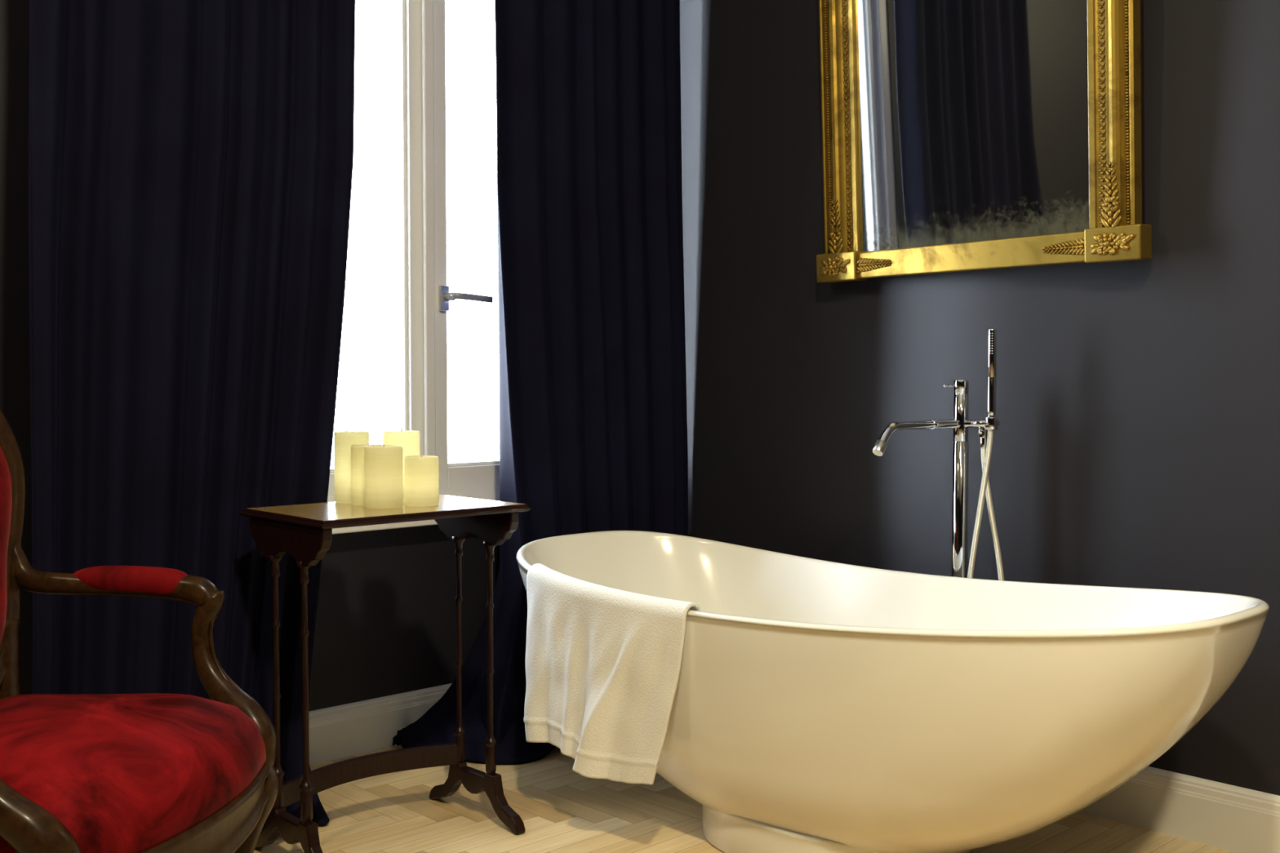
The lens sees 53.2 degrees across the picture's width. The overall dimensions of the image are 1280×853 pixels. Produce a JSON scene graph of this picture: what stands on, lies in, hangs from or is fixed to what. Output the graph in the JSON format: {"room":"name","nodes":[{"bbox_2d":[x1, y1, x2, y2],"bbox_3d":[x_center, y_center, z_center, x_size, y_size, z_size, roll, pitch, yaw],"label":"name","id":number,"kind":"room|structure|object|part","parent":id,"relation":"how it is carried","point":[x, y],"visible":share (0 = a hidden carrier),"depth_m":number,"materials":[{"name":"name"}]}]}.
{"room":"bathroom","nodes":[
{"label":"bathroom","id":0,"kind":"room"},
{"bbox_2d":[0,0,499,711],"bbox_3d":[-2.051,-0.547,2.275,5.378,2.970,0.150,-2,3,-43],"label":"wall","id":1,"kind":"structure","parent":0,"point":[386,618],"depth_m":3.41,"materials":[{"name":"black paint"}]},
{"bbox_2d":[308,683,452,765],"bbox_3d":[-1.999,0.852,2.256,5.358,0.136,0.020,-2,3,-43],"label":"baseboard","id":2,"kind":"structure","parent":1,"relation":"attached to","point":[340,731],"depth_m":3.44,"materials":[{"name":"white paint"}]},
{"bbox_2d":[332,519,437,534],"bbox_3d":[-0.597,0.249,3.531,1.445,0.042,0.081,-2,3,-43],"label":"trim","id":3,"kind":"structure","parent":1,"relation":"attached to","point":[426,522],"depth_m":3.40,"materials":[{"name":"white paint"}]},
{"bbox_2d":[327,0,499,502],"bbox_3d":[-0.638,-0.837,3.535,1.345,2.140,0.160,-2,3,-43],"label":"window","id":4,"kind":"structure","parent":1,"relation":"in","point":[425,296],"depth_m":3.56,"materials":[{"name":"white paint"}]},
{"bbox_3d":[-0.867,-0.832,3.349,0.673,2.040,0.050,-2,3,-43],"label":"sash","id":5,"kind":"part","parent":4,"relation":"part of","materials":[{"name":"white glass"}]},
{"bbox_3d":[-0.659,-0.838,3.557,1.345,2.140,0.100,-2,3,-43],"label":"frame","id":6,"kind":"part","parent":4,"relation":"part of","materials":[{"name":"white paint"}]},
{"bbox_3d":[-0.552,-0.361,3.598,0.030,0.071,0.014,-2,3,-43],"label":"handle plate","id":7,"kind":"part","parent":4,"relation":"part of","materials":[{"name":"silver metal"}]},
{"bbox_3d":[-0.398,-0.847,3.771,0.588,2.040,0.050,-2,3,-43],"label":"sash","id":8,"kind":"part","parent":4,"relation":"part of","materials":[{"name":"white glass"}]},
{"bbox_3d":[-0.473,-0.364,3.607,0.135,0.025,0.012,-2,3,-43],"label":"handle lever","id":9,"kind":"part","parent":4,"relation":"part of","materials":[{"name":"silver metal"}]},
{"bbox_2d":[253,745,1235,852],"bbox_3d":[-0.117,0.991,0.303,5.398,0.002,5.750,-2,3,-43],"label":"floor","id":10,"kind":"structure","parent":0,"point":[562,810],"depth_m":2.91,"materials":[{"name":"brown wood"}]},
{"bbox_2d":[0,409,278,852],"bbox_3d":[-0.903,0.409,1.902,0.595,1.070,0.650,0,2,11],"label":"armchair","id":11,"kind":"object","parent":10,"relation":"on","point":[144,772],"visible":1,"depth_m":1.88,"materials":[{"name":"red fabric"}]},
{"bbox_2d":[0,446,12,644],"bbox_3d":[-1.108,0.174,1.931,0.086,0.518,0.494,0,2,11],"label":"cushion","id":12,"kind":"object","parent":11,"relation":"on","point":[6,452],"depth_m":2.13,"materials":[{"name":"fabric"}]},
{"bbox_3d":[-1.100,0.624,2.143,0.126,0.607,0.059,0,2,5],"label":"leg","id":13,"kind":"part","parent":11,"relation":"part of","materials":[{"name":"brown wood"}]},
{"bbox_3d":[-1.119,0.175,1.933,0.089,0.604,0.577,0,2,11],"label":"frame","id":14,"kind":"part","parent":11,"relation":"part of","materials":[{"name":"brown wood"}]},
{"bbox_3d":[-0.942,0.407,1.626,0.478,0.422,0.090,0,2,12],"label":"arm","id":15,"kind":"part","parent":11,"relation":"part of","materials":[{"name":"brown wood"}]},
{"bbox_2d":[0,693,266,852],"bbox_3d":[-0.867,0.498,1.898,0.513,0.149,0.566,0,2,11],"label":"seat cushion","id":16,"kind":"object","parent":11,"relation":"on","point":[144,772],"depth_m":1.79,"materials":[{"name":"fabric"}]},
{"bbox_3d":[-0.840,0.388,2.172,0.478,0.422,0.090,0,2,9],"label":"arm","id":17,"kind":"part","parent":11,"relation":"part of","materials":[{"name":"brown wood"}]},
{"bbox_3d":[-0.867,0.602,1.902,0.520,0.085,0.575,0,2,11],"label":"seat rail","id":18,"kind":"part","parent":11,"relation":"part of","materials":[{"name":"brown wood"}]},
{"bbox_3d":[-0.673,0.397,2.142,0.128,0.230,0.019,1,2,30],"label":"arm moulding","id":19,"kind":"part","parent":11,"relation":"part of","materials":[{"name":"brown wood"}]},
{"bbox_3d":[-0.645,0.746,2.125,0.085,0.382,0.059,0,2,11],"label":"leg","id":20,"kind":"part","parent":11,"relation":"part of","materials":[{"name":"brown wood"}]},
{"bbox_2d":[239,494,530,852],"bbox_3d":[-0.545,0.537,2.779,0.513,0.729,0.357,-2,3,-43],"label":"side table","id":21,"kind":"object","parent":10,"relation":"on","point":[303,531],"visible":0.98,"depth_m":2.73,"materials":[{"name":"brown wood"}]},
{"bbox_3d":[-0.755,0.538,2.654,0.030,0.545,0.030,-2,3,-43],"label":"leg","id":22,"kind":"part","parent":21,"relation":"part of","materials":[{"name":"brown wood"}]},
{"bbox_3d":[-0.672,0.541,2.566,0.030,0.545,0.030,-2,3,-43],"label":"leg","id":23,"kind":"part","parent":21,"relation":"part of","materials":[{"name":"brown wood"}]},
{"bbox_2d":[333,430,369,503],"bbox_3d":[-0.644,0.088,2.858,0.077,0.161,0.078,-2,3,-43],"label":"candle","id":24,"kind":"object","parent":21,"relation":"on","point":[343,440],"visible":0.6,"depth_m":2.82,"materials":[{"name":"beige wax"}]},
{"bbox_2d":[351,443,381,506],"bbox_3d":[-0.595,0.104,2.800,0.075,0.134,0.075,-2,3,-43],"label":"candle","id":25,"kind":"object","parent":21,"relation":"on","point":[357,488],"visible":0.42,"depth_m":2.77,"materials":[{"name":"beige wax"}]},
{"bbox_2d":[364,444,403,509],"bbox_3d":[-0.549,0.106,2.737,0.082,0.135,0.082,-2,3,-43],"label":"candle","id":26,"kind":"object","parent":21,"relation":"on","point":[383,464],"visible":1,"depth_m":2.70,"materials":[{"name":"beige wax"}]},
{"bbox_3d":[-0.547,0.174,2.768,0.489,0.004,0.326,-2,3,-43],"label":"veneer panel","id":27,"kind":"part","parent":21,"relation":"part of","materials":[{"name":"brown wood"}]},
{"bbox_2d":[382,426,419,502],"bbox_3d":[-0.540,0.084,2.896,0.082,0.167,0.082,-2,3,-43],"label":"candle","id":28,"kind":"object","parent":21,"relation":"on","point":[409,440],"visible":0.36,"depth_m":2.86,"materials":[{"name":"beige wax"}]},
{"bbox_2d":[404,454,439,506],"bbox_3d":[-0.476,0.116,2.787,0.075,0.110,0.075,-2,3,-43],"label":"candle","id":29,"kind":"object","parent":21,"relation":"on","point":[421,473],"visible":1,"depth_m":2.76,"materials":[{"name":"beige wax"}]},
{"bbox_3d":[-0.420,0.527,2.970,0.030,0.545,0.030,-2,3,-43],"label":"leg","id":30,"kind":"part","parent":21,"relation":"part of","materials":[{"name":"brown wood"}]},
{"bbox_3d":[-0.338,0.530,2.883,0.030,0.545,0.030,-2,3,-43],"label":"leg","id":31,"kind":"part","parent":21,"relation":"part of","materials":[{"name":"brown wood"}]},
{"bbox_2d":[515,530,1269,852],"bbox_3d":[0.424,0.594,2.774,0.781,0.614,1.735,-2,3,-43],"label":"bathtub","id":32,"kind":"object","parent":10,"relation":"on","point":[820,706],"visible":0.83,"depth_m":2.38,"materials":[{"name":"ceramic"}]},
{"bbox_2d":[523,563,701,784],"bbox_3d":[-0.079,0.535,2.765,0.152,0.418,0.545,-2,3,-40],"label":"bath towel","id":33,"kind":"object","parent":32,"relation":"on","point":[602,664],"visible":0.99,"depth_m":2.70,"materials":[{"name":"white fabric"}]},
{"bbox_2d":[872,328,1004,580],"bbox_3d":[0.685,0.335,2.928,0.386,1.122,0.170,-2,3,-43],"label":"tap","id":34,"kind":"object","parent":10,"relation":"on","point":[960,423],"visible":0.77,"depth_m":3.01,"materials":[{"name":"silver metal"}]},
{"bbox_3d":[0.640,0.017,2.929,0.315,0.063,0.023,-2,3,-43],"label":"spout","id":35,"kind":"part","parent":34,"relation":"part of","materials":[{"name":"silver metal"}]},
{"bbox_3d":[0.738,-0.097,3.057,0.025,0.010,0.010,1,2,29],"label":"temperature lever","id":36,"kind":"part","parent":34,"relation":"part of","materials":[{"name":"silver metal"}]},
{"bbox_3d":[0.800,-0.006,3.010,0.019,0.021,0.072,-2,3,-43],"label":"arm","id":37,"kind":"part","parent":34,"relation":"part of","materials":[{"name":"silver metal"}]},
{"bbox_2d":[978,426,987,448],"bbox_3d":[0.808,0.026,3.004,0.018,0.050,0.017,-2,3,-43],"label":"connector","id":38,"kind":"object","parent":34,"relation":"attached to","point":[983,431],"depth_m":3.00,"materials":[{"name":"silver metal"}]},
{"bbox_2d":[680,0,1279,795],"bbox_3d":[1.882,-0.542,2.144,0.150,2.970,5.750,-2,3,-43],"label":"wall","id":39,"kind":"structure","parent":0,"point":[1136,440],"depth_m":3.06,"materials":[{"name":"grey paint"}]},
{"bbox_2d":[816,0,1151,283],"bbox_3d":[0.773,-0.956,3.065,0.121,1.167,0.904,-2,3,-42],"label":"gilt mirror","id":40,"kind":"object","parent":39,"relation":"attached to","point":[958,135],"visible":1,"depth_m":3.06,"materials":[{"name":"gold wood"}]},
{"bbox_3d":[0.521,-0.965,3.346,0.043,1.024,0.110,-5,5,-42],"label":"moulding","id":41,"kind":"part","parent":40,"relation":"part of","materials":[{"name":"gold metal"}]},
{"bbox_3d":[0.798,-0.413,3.107,0.040,0.068,0.705,-5,5,-42],"label":"rail","id":42,"kind":"part","parent":40,"relation":"part of","materials":[{"name":"gold metal"}]},
{"bbox_2d":[855,0,1089,252],"bbox_3d":[0.780,-0.956,3.071,0.004,1.028,0.653,-5,5,-42],"label":"mirror glass","id":43,"kind":"object","parent":40,"relation":"on","point":[972,117],"depth_m":3.08,"materials":[{"name":"grey"}]},
{"bbox_3d":[1.028,-0.945,2.786,0.043,1.024,0.110,-5,5,-42],"label":"moulding","id":44,"kind":"part","parent":40,"relation":"part of","materials":[{"name":"gold metal"}]},
{"bbox_2d":[1078,766,1279,852],"bbox_3d":[0.675,0.813,3.343,0.020,0.136,2.120,-2,3,-43],"label":"baseboard","id":45,"kind":"structure","parent":39,"relation":"attached to","point":[1228,817],"depth_m":2.77,"materials":[{"name":"white paint"}]},
{"bbox_3d":[-0.070,-2.010,0.241,5.528,0.100,5.750,-2,3,-43],"label":"ceiling","id":46,"kind":"structure","parent":0,"visible":0},
{"bbox_2d":[27,0,355,835],"bbox_3d":[-0.930,-0.574,2.733,0.826,2.948,0.203,-2,3,-43],"label":"curtain","id":47,"kind":"object","parent":46,"relation":"hanging from","point":[190,162],"visible":0.72,"depth_m":2.75,"materials":[{"name":"fabric"}]},
{"bbox_2d":[392,0,688,764],"bbox_3d":[-0.203,-0.602,3.507,0.927,2.946,0.322,-1,2,-26],"label":"curtain","id":48,"kind":"object","parent":46,"relation":"hanging from","point":[593,379],"visible":0.75,"depth_m":3.54,"materials":[{"name":"fabric"}]}
]}

